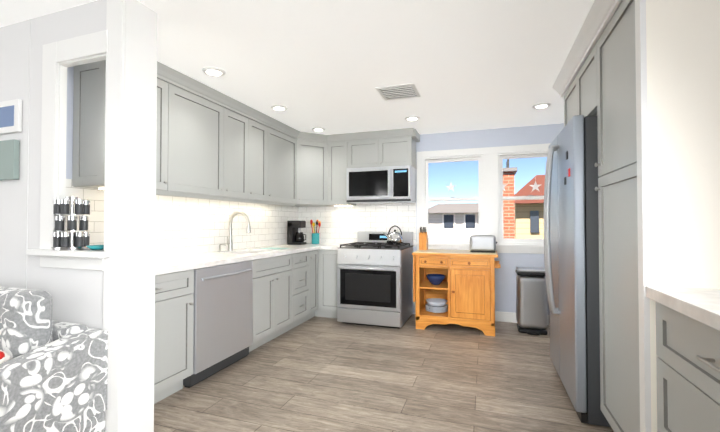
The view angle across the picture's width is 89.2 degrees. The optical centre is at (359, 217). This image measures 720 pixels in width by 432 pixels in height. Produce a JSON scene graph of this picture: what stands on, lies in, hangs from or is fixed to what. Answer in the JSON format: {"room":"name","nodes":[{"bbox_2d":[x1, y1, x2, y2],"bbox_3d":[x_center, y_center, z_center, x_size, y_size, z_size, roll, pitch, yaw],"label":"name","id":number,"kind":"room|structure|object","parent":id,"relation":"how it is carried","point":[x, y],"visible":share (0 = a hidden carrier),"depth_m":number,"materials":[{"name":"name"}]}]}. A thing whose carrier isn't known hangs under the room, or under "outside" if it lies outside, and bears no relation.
{"room":"kitchen","nodes":[
{"label":"kitchen","id":0,"kind":"room"},
{"bbox_2d":[0,0,106,329],"bbox_3d":[-3.225,0.060,2.634,4.330,2.380,0.180,0,-1,19],"label":"wall","id":1,"kind":"structure","parent":0,"point":[77,296],"depth_m":2.07,"materials":[{"name":"white paint"}]},
{"bbox_2d":[0,139,19,179],"bbox_3d":[-2.133,-0.330,2.152,0.342,0.227,0.028,0,-1,19],"label":"picture frame","id":2,"kind":"object","parent":1,"relation":"attached to","point":[9,159],"visible":1,"depth_m":2.10,"materials":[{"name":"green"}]},
{"bbox_2d":[0,99,21,134],"bbox_3d":[-2.072,-0.583,2.139,0.252,0.188,0.022,0,-1,19],"label":"picture frame","id":3,"kind":"object","parent":1,"relation":"attached to","point":[10,116],"visible":1,"depth_m":2.11,"materials":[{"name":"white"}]},
{"bbox_2d":[26,0,157,431],"bbox_3d":[-3.086,0.058,2.556,4.044,2.380,0.264,0,-1,19],"label":"trim","id":4,"kind":"structure","parent":1,"relation":"attached to","point":[124,44],"depth_m":1.91,"materials":[{"name":"white paint"}]},
{"bbox_2d":[51,197,89,249],"bbox_3d":[-1.587,0.033,2.013,0.170,0.285,0.170,0,-1,19],"label":"spice rack","id":5,"kind":"object","parent":4,"relation":"on","point":[67,240],"visible":0.96,"depth_m":1.97,"materials":[{"name":"silver metal"}]},
{"bbox_2d":[86,245,103,249],"bbox_3d":[-1.409,0.163,1.965,0.110,0.022,0.110,0,-1,19],"label":"dish","id":6,"kind":"object","parent":4,"relation":"on","point":[96,247],"visible":0.9,"depth_m":1.94,"materials":[{"name":"teal ceramic"}]},
{"bbox_2d":[65,66,298,257],"bbox_3d":[-1.517,0.079,3.802,0.100,2.380,3.440,0,-1,19],"label":"wall","id":7,"kind":"structure","parent":0,"point":[189,225],"depth_m":3.49,"materials":[{"name":"tile"}]},
{"bbox_2d":[72,60,171,191],"bbox_3d":[-1.698,-0.664,2.622,0.327,0.926,0.475,0,-1,19],"label":"upper cabinet","id":8,"kind":"object","parent":7,"relation":"attached to","point":[89,89],"depth_m":2.43,"materials":[{"name":"grey paint"}]},
{"bbox_2d":[156,72,227,199],"bbox_3d":[-1.519,-0.655,3.142,0.327,0.926,0.625,0,-1,19],"label":"upper cabinet","id":9,"kind":"object","parent":7,"relation":"attached to","point":[212,143],"depth_m":3.09,"materials":[{"name":"grey paint"}]},
{"bbox_2d":[224,96,251,199],"bbox_3d":[-1.357,-0.648,3.613,0.327,0.926,0.371,0,-1,19],"label":"upper cabinet","id":10,"kind":"object","parent":7,"relation":"attached to","point":[238,170],"depth_m":3.60,"materials":[{"name":"grey paint"}]},
{"bbox_2d":[228,108,267,203],"bbox_3d":[-1.241,-0.642,3.951,0.327,0.926,0.344,0,-1,19],"label":"upper cabinet","id":11,"kind":"object","parent":7,"relation":"attached to","point":[259,121],"depth_m":3.93,"materials":[{"name":"grey paint"}]},
{"bbox_2d":[268,116,295,203],"bbox_3d":[-1.076,-0.634,4.431,0.327,0.926,0.673,0,-1,19],"label":"upper cabinet","id":12,"kind":"object","parent":7,"relation":"attached to","point":[281,138],"depth_m":4.35,"materials":[{"name":"grey paint"}]},
{"bbox_2d":[280,204,327,206],"bbox_3d":[-0.726,-0.625,5.012,0.610,0.926,0.652,0,-1,19],"label":"upper cabinet","id":13,"kind":"object","parent":7,"relation":"attached to","point":[299,205],"depth_m":4.84,"materials":[{"name":"grey paint"}]},
{"bbox_2d":[296,132,327,203],"bbox_3d":[-0.628,-0.630,4.803,0.302,0.922,0.332,0,-1,19],"label":"upper cabinet","id":14,"kind":"object","parent":7,"relation":"attached to","point":[311,148],"depth_m":4.80,"materials":[{"name":"grey paint"}]},
{"bbox_2d":[0,0,593,134],"bbox_3d":[-2.034,-1.199,1.520,7.520,0.100,8.330,0,-1,19],"label":"ceiling","id":15,"kind":"structure","parent":0,"point":[329,66],"depth_m":2.54,"materials":[{"name":"white paint"}]},
{"bbox_2d":[202,67,225,76],"bbox_3d":[-1.130,-1.121,2.825,0.172,0.014,0.172,0,-1,19],"label":"recessed light","id":16,"kind":"object","parent":15,"relation":"in","point":[214,71],"visible":1,"depth_m":2.81,"materials":[{"name":"white plastic"}]},
{"bbox_2d":[271,105,287,110],"bbox_3d":[-0.822,-1.106,3.714,0.172,0.014,0.172,0,-1,19],"label":"recessed light","id":17,"kind":"object","parent":15,"relation":"in","point":[279,108],"visible":0.98,"depth_m":3.70,"materials":[{"name":"white plastic"}]},
{"bbox_2d":[312,127,324,131],"bbox_3d":[-0.518,-1.092,4.566,0.172,0.014,0.172,0,-1,19],"label":"recessed light","id":18,"kind":"object","parent":15,"relation":"in","point":[318,129],"visible":1,"depth_m":4.53,"materials":[{"name":"white plastic"}]},
{"bbox_2d":[375,83,420,100],"bbox_3d":[0.347,-1.113,3.274,0.340,0.014,0.340,0,-1,19],"label":"ceiling vent","id":19,"kind":"object","parent":15,"relation":"in","point":[397,92],"visible":0.98,"depth_m":3.25,"materials":[{"name":"white metal"}]},
{"bbox_2d":[405,116,419,120],"bbox_3d":[0.584,-1.100,4.086,0.172,0.014,0.172,0,-1,19],"label":"recessed light","id":20,"kind":"object","parent":15,"relation":"in","point":[412,118],"visible":1,"depth_m":4.05,"materials":[{"name":"white plastic"}]},
{"bbox_2d":[532,103,550,108],"bbox_3d":[1.811,-1.107,3.646,0.172,0.014,0.172,0,-1,19],"label":"recessed light","id":21,"kind":"object","parent":15,"relation":"in","point":[541,105],"visible":1,"depth_m":3.63,"materials":[{"name":"white plastic"}]},
{"bbox_2d":[154,314,613,431],"bbox_3d":[-2.034,1.281,1.480,7.520,0.100,8.330,0,-1,19],"label":"floor","id":22,"kind":"structure","parent":0,"point":[319,374],"depth_m":2.70,"materials":[{"name":"brown wood"}]},
{"bbox_2d":[0,286,107,431],"bbox_3d":[-2.371,0.792,1.707,2.000,0.885,0.965,0,-1,19],"label":"armchair","id":23,"kind":"object","parent":22,"relation":"on","point":[53,375],"visible":0.98,"depth_m":1.66,"materials":[{"name":"grey fabric"}]},
{"bbox_2d":[0,350,9,363],"bbox_3d":[-1.713,0.694,1.592,0.380,0.236,0.147,0,-1,19],"label":"throw pillow","id":24,"kind":"object","parent":23,"relation":"on","point":[4,356],"visible":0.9,"depth_m":1.57,"materials":[{"name":"white fabric"}]},
{"bbox_2d":[154,271,193,403],"bbox_3d":[-1.612,0.808,2.405,0.617,0.876,0.718,0,-1,19],"label":"base cabinet","id":25,"kind":"object","parent":22,"relation":"on","point":[174,296],"depth_m":2.49,"materials":[{"name":"grey paint"}]},
{"bbox_2d":[155,245,317,274],"bbox_3d":[-1.265,0.366,3.380,0.642,0.040,2.775,0,-1,19],"label":"countertop","id":26,"kind":"structure","parent":25,"relation":"on","point":[163,265],"depth_m":3.09,"materials":[{"name":"white stone"}]},
{"bbox_2d":[227,211,250,250],"bbox_3d":[-1.267,0.146,3.803,0.282,0.415,0.095,0,-1,19],"label":"faucet","id":27,"kind":"object","parent":26,"relation":"on","point":[230,242],"visible":1,"depth_m":3.83,"materials":[{"name":"silver metal"}]},
{"bbox_2d":[234,251,253,254],"bbox_3d":[-1.135,0.473,3.771,0.424,0.185,0.589,0,-1,19],"label":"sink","id":28,"kind":"object","parent":26,"relation":"in","point":[235,252],"depth_m":3.94,"materials":[{"name":"white ceramic"}]},
{"bbox_2d":[260,247,288,248],"bbox_3d":[-0.959,0.357,4.158,0.280,0.004,0.200,0,-1,19],"label":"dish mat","id":29,"kind":"object","parent":26,"relation":"on","point":[274,248],"visible":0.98,"depth_m":4.11,"materials":[{"name":"fabric"}]},
{"bbox_2d":[183,260,252,387],"bbox_3d":[-1.331,0.819,3.059,0.627,0.866,0.693,0,-1,19],"label":"dishwasher","id":30,"kind":"object","parent":22,"relation":"on","point":[223,321],"visible":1,"depth_m":2.90,"materials":[{"name":"grey metal"}]},
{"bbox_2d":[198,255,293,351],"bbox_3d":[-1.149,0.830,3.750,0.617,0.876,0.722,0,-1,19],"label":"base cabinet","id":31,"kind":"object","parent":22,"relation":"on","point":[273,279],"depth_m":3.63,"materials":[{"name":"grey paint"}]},
{"bbox_2d":[294,251,309,326],"bbox_3d":[-0.968,0.839,4.277,0.617,0.876,0.392,0,-1,19],"label":"base cabinet","id":32,"kind":"object","parent":22,"relation":"on","point":[294,286],"depth_m":4.22,"materials":[{"name":"grey paint"}]},
{"bbox_2d":[310,251,317,318],"bbox_3d":[-0.863,0.844,4.582,0.617,0.876,0.253,0,-1,19],"label":"base cabinet","id":33,"kind":"object","parent":22,"relation":"on","point":[313,254],"depth_m":4.53,"materials":[{"name":"grey paint"}]},
{"bbox_2d":[318,251,337,317],"bbox_3d":[-0.281,0.848,4.854,0.347,0.876,0.616,0,-1,19],"label":"base cabinet","id":34,"kind":"object","parent":22,"relation":"on","point":[327,260],"depth_m":4.59,"materials":[{"name":"grey paint"}]},
{"bbox_2d":[278,243,349,250],"bbox_3d":[-0.567,0.392,4.946,0.944,0.040,0.641,0,-1,19],"label":"countertop","id":35,"kind":"structure","parent":34,"relation":"on","point":[321,246],"depth_m":4.60,"materials":[{"name":"white stone"}]},
{"bbox_2d":[287,221,305,244],"bbox_3d":[-0.844,0.210,4.980,0.246,0.324,0.170,0,-1,19],"label":"coffee maker","id":36,"kind":"object","parent":35,"relation":"on","point":[295,235],"visible":1,"depth_m":4.92,"materials":[{"name":"black plastic"}]},
{"bbox_2d":[310,220,320,243],"bbox_3d":[-0.620,0.204,5.088,0.158,0.340,0.136,0,-1,19],"label":"utensil crock","id":37,"kind":"object","parent":35,"relation":"on","point":[315,238],"visible":1,"depth_m":5.04,"materials":[{"name":"teal ceramic"}]},
{"bbox_2d":[337,231,413,328],"bbox_3d":[0.205,0.736,4.547,0.765,1.090,0.866,0,-1,19],"label":"gas range","id":38,"kind":"object","parent":22,"relation":"on","point":[374,278],"visible":0.98,"depth_m":4.23,"materials":[{"name":"silver metal"}]},
{"bbox_2d":[383,225,403,243],"bbox_3d":[0.425,0.220,4.665,0.266,0.228,0.220,0,-1,19],"label":"kettle","id":39,"kind":"object","parent":38,"relation":"on","point":[394,237],"visible":1,"depth_m":4.58,"materials":[{"name":"silver metal"}]},
{"bbox_2d":[412,249,500,335],"bbox_3d":[1.128,0.839,4.264,0.945,0.875,0.562,0,-1,19],"label":"kitchen cart","id":40,"kind":"object","parent":22,"relation":"on","point":[465,288],"visible":1,"depth_m":4.02,"materials":[{"name":"brown wood"}]},
{"bbox_2d":[419,227,427,249],"bbox_3d":[0.781,0.261,4.502,0.090,0.286,0.155,0,-1,19],"label":"knife block","id":41,"kind":"object","parent":40,"relation":"on","point":[423,240],"visible":1,"depth_m":4.46,"materials":[{"name":"brown wood"}]},
{"bbox_2d":[426,274,445,284],"bbox_3d":[0.894,0.740,4.315,0.230,0.108,0.230,0,-1,19],"label":"bowl","id":42,"kind":"object","parent":40,"relation":"on","point":[435,279],"visible":1,"depth_m":4.25,"materials":[{"name":"blue ceramic"}]},
{"bbox_2d":[425,298,447,312],"bbox_3d":[0.904,1.048,4.307,0.260,0.132,0.260,0,-1,19],"label":"pot","id":43,"kind":"object","parent":40,"relation":"on","point":[436,305],"visible":1,"depth_m":4.24,"materials":[{"name":"silver metal"}]},
{"bbox_2d":[470,235,496,252],"bbox_3d":[1.414,0.304,4.186,0.295,0.191,0.170,0,-1,19],"label":"toaster","id":44,"kind":"object","parent":40,"relation":"on","point":[484,243],"visible":1,"depth_m":4.11,"materials":[{"name":"silver metal"}]},
{"bbox_2d":[515,267,547,334],"bbox_3d":[1.912,0.923,4.073,0.308,0.700,0.319,0,-1,19],"label":"trash can","id":45,"kind":"object","parent":22,"relation":"on","point":[531,304],"visible":0.88,"depth_m":3.96,"materials":[{"name":"silver metal"}]},
{"bbox_2d":[543,115,610,426],"bbox_3d":[1.736,0.310,2.533,0.804,1.845,0.929,0,-1,19],"label":"refrigerator","id":46,"kind":"object","parent":22,"relation":"on","point":[571,237],"visible":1,"depth_m":2.20,"materials":[{"name":"grey metal"}]},
{"bbox_2d":[592,0,639,431],"bbox_3d":[1.588,0.047,1.734,0.617,2.376,0.676,0,-1,19],"label":"tall cabinet","id":47,"kind":"object","parent":22,"relation":"on","point":[596,76],"depth_m":1.86,"materials":[{"name":"grey paint"}]},
{"bbox_2d":[649,298,719,431],"bbox_3d":[1.308,0.767,0.912,0.617,0.911,0.921,0,-1,19],"label":"base cabinet","id":48,"kind":"object","parent":22,"relation":"on","point":[688,353],"depth_m":1.23,"materials":[{"name":"grey paint"}]},
{"bbox_2d":[646,286,719,333],"bbox_3d":[0.947,0.272,-0.092,0.642,0.045,3.068,0,-1,19],"label":"countertop","id":49,"kind":"structure","parent":48,"relation":"on","point":[696,304],"depth_m":1.22,"materials":[{"name":"white stone"}]},
{"bbox_2d":[299,123,563,314],"bbox_3d":[0.939,0.095,4.839,4.070,2.380,0.120,0,-1,19],"label":"wall","id":50,"kind":"structure","parent":0,"point":[342,224],"depth_m":4.79,"materials":[{"name":"tile"}]},
{"bbox_2d":[328,133,355,205],"bbox_3d":[-0.247,-0.625,5.014,0.294,0.926,0.336,0,-1,19],"label":"upper cabinet","id":51,"kind":"object","parent":50,"relation":"attached to","point":[338,144],"depth_m":4.86,"materials":[{"name":"grey paint"}]},
{"bbox_2d":[348,128,415,168],"bbox_3d":[0.294,-0.863,4.832,0.845,0.456,0.336,0,-1,19],"label":"upper cabinet","id":52,"kind":"object","parent":50,"relation":"attached to","point":[393,147],"depth_m":4.66,"materials":[{"name":"grey paint"}]},
{"bbox_2d":[346,165,415,203],"bbox_3d":[0.276,-0.411,4.772,0.839,0.442,0.446,0,-1,19],"label":"over-the-range microwave","id":53,"kind":"object","parent":52,"relation":"attached to","point":[383,184],"visible":1,"depth_m":4.61,"materials":[{"name":"silver metal"}]},
{"bbox_2d":[414,143,550,253],"bbox_3d":[1.627,-0.213,4.576,1.885,1.309,0.180,0,-1,19],"label":"window","id":54,"kind":"structure","parent":50,"relation":"in","point":[490,198],"depth_m":4.55,"materials":[{"name":"white wood"}]},
{"bbox_2d":[447,183,455,190],"bbox_3d":[1.185,-0.389,4.731,0.101,0.092,0.008,0,-1,19],"label":"decor","id":55,"kind":"object","parent":54,"relation":"attached to","point":[451,186],"depth_m":4.73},
{"bbox_2d":[500,178,506,190],"bbox_3d":[1.778,-0.403,4.527,0.069,0.150,0.008,0,-1,19],"label":"decor","id":56,"kind":"object","parent":54,"relation":"attached to","point":[502,186],"depth_m":4.53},
{"bbox_2d":[530,177,540,191],"bbox_3d":[2.118,-0.392,4.410,0.109,0.170,0.008,0,-1,19],"label":"decor","id":57,"kind":"object","parent":54,"relation":"attached to","point":[535,186],"depth_m":4.41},
{"bbox_2d":[495,311,549,325],"bbox_3d":[1.743,1.220,4.473,2.117,0.120,0.015,0,-1,19],"label":"baseboard","id":58,"kind":"structure","parent":50,"relation":"attached to","point":[505,316],"depth_m":4.45,"materials":[{"name":"white paint"}]},
{"bbox_2d":[560,32,591,126],"bbox_3d":[1.856,-0.890,2.529,0.617,0.476,0.973,0,-1,19],"label":"upper cabinet","id":59,"kind":"object","parent":0,"relation":"attached to","point":[578,82],"depth_m":2.55,"materials":[{"name":"grey paint"}]},
{"bbox_2d":[635,0,719,431],"bbox_3d":[1.454,0.039,1.392,0.647,2.380,0.054,0,-1,19],"label":"wall","id":60,"kind":"structure","parent":0,"point":[677,50],"depth_m":1.44,"materials":[{"name":"white paint"}]},
{"label":"outside","id":61,"kind":"structure","parent":0,"visible":0},
{"bbox_3d":[13.871,5.965,40.459,80.000,0.200,74.070,0,-1,19],"label":"ground","id":62,"kind":"structure","parent":61,"visible":0},
{"bbox_2d":[428,203,478,237],"bbox_3d":[7.326,2.479,21.651,6.220,6.160,8.800,0,-1,19],"label":"house","id":63,"kind":"structure","parent":62,"relation":"on","point":[453,220],"depth_m":18.26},
{"bbox_2d":[503,159,516,238],"bbox_3d":[3.476,2.010,8.547,0.359,6.672,0.820,0,-1,19],"label":"brick chimney","id":64,"kind":"object","parent":62,"relation":"on","point":[508,211],"visible":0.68,"depth_m":8.25,"materials":[{"name":"red"}]},
{"bbox_2d":[514,175,544,238],"bbox_3d":[7.479,2.178,12.614,4.952,6.469,7.600,0,-1,19],"label":"house","id":65,"kind":"structure","parent":62,"relation":"on","point":[529,217],"depth_m":9.86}
]}

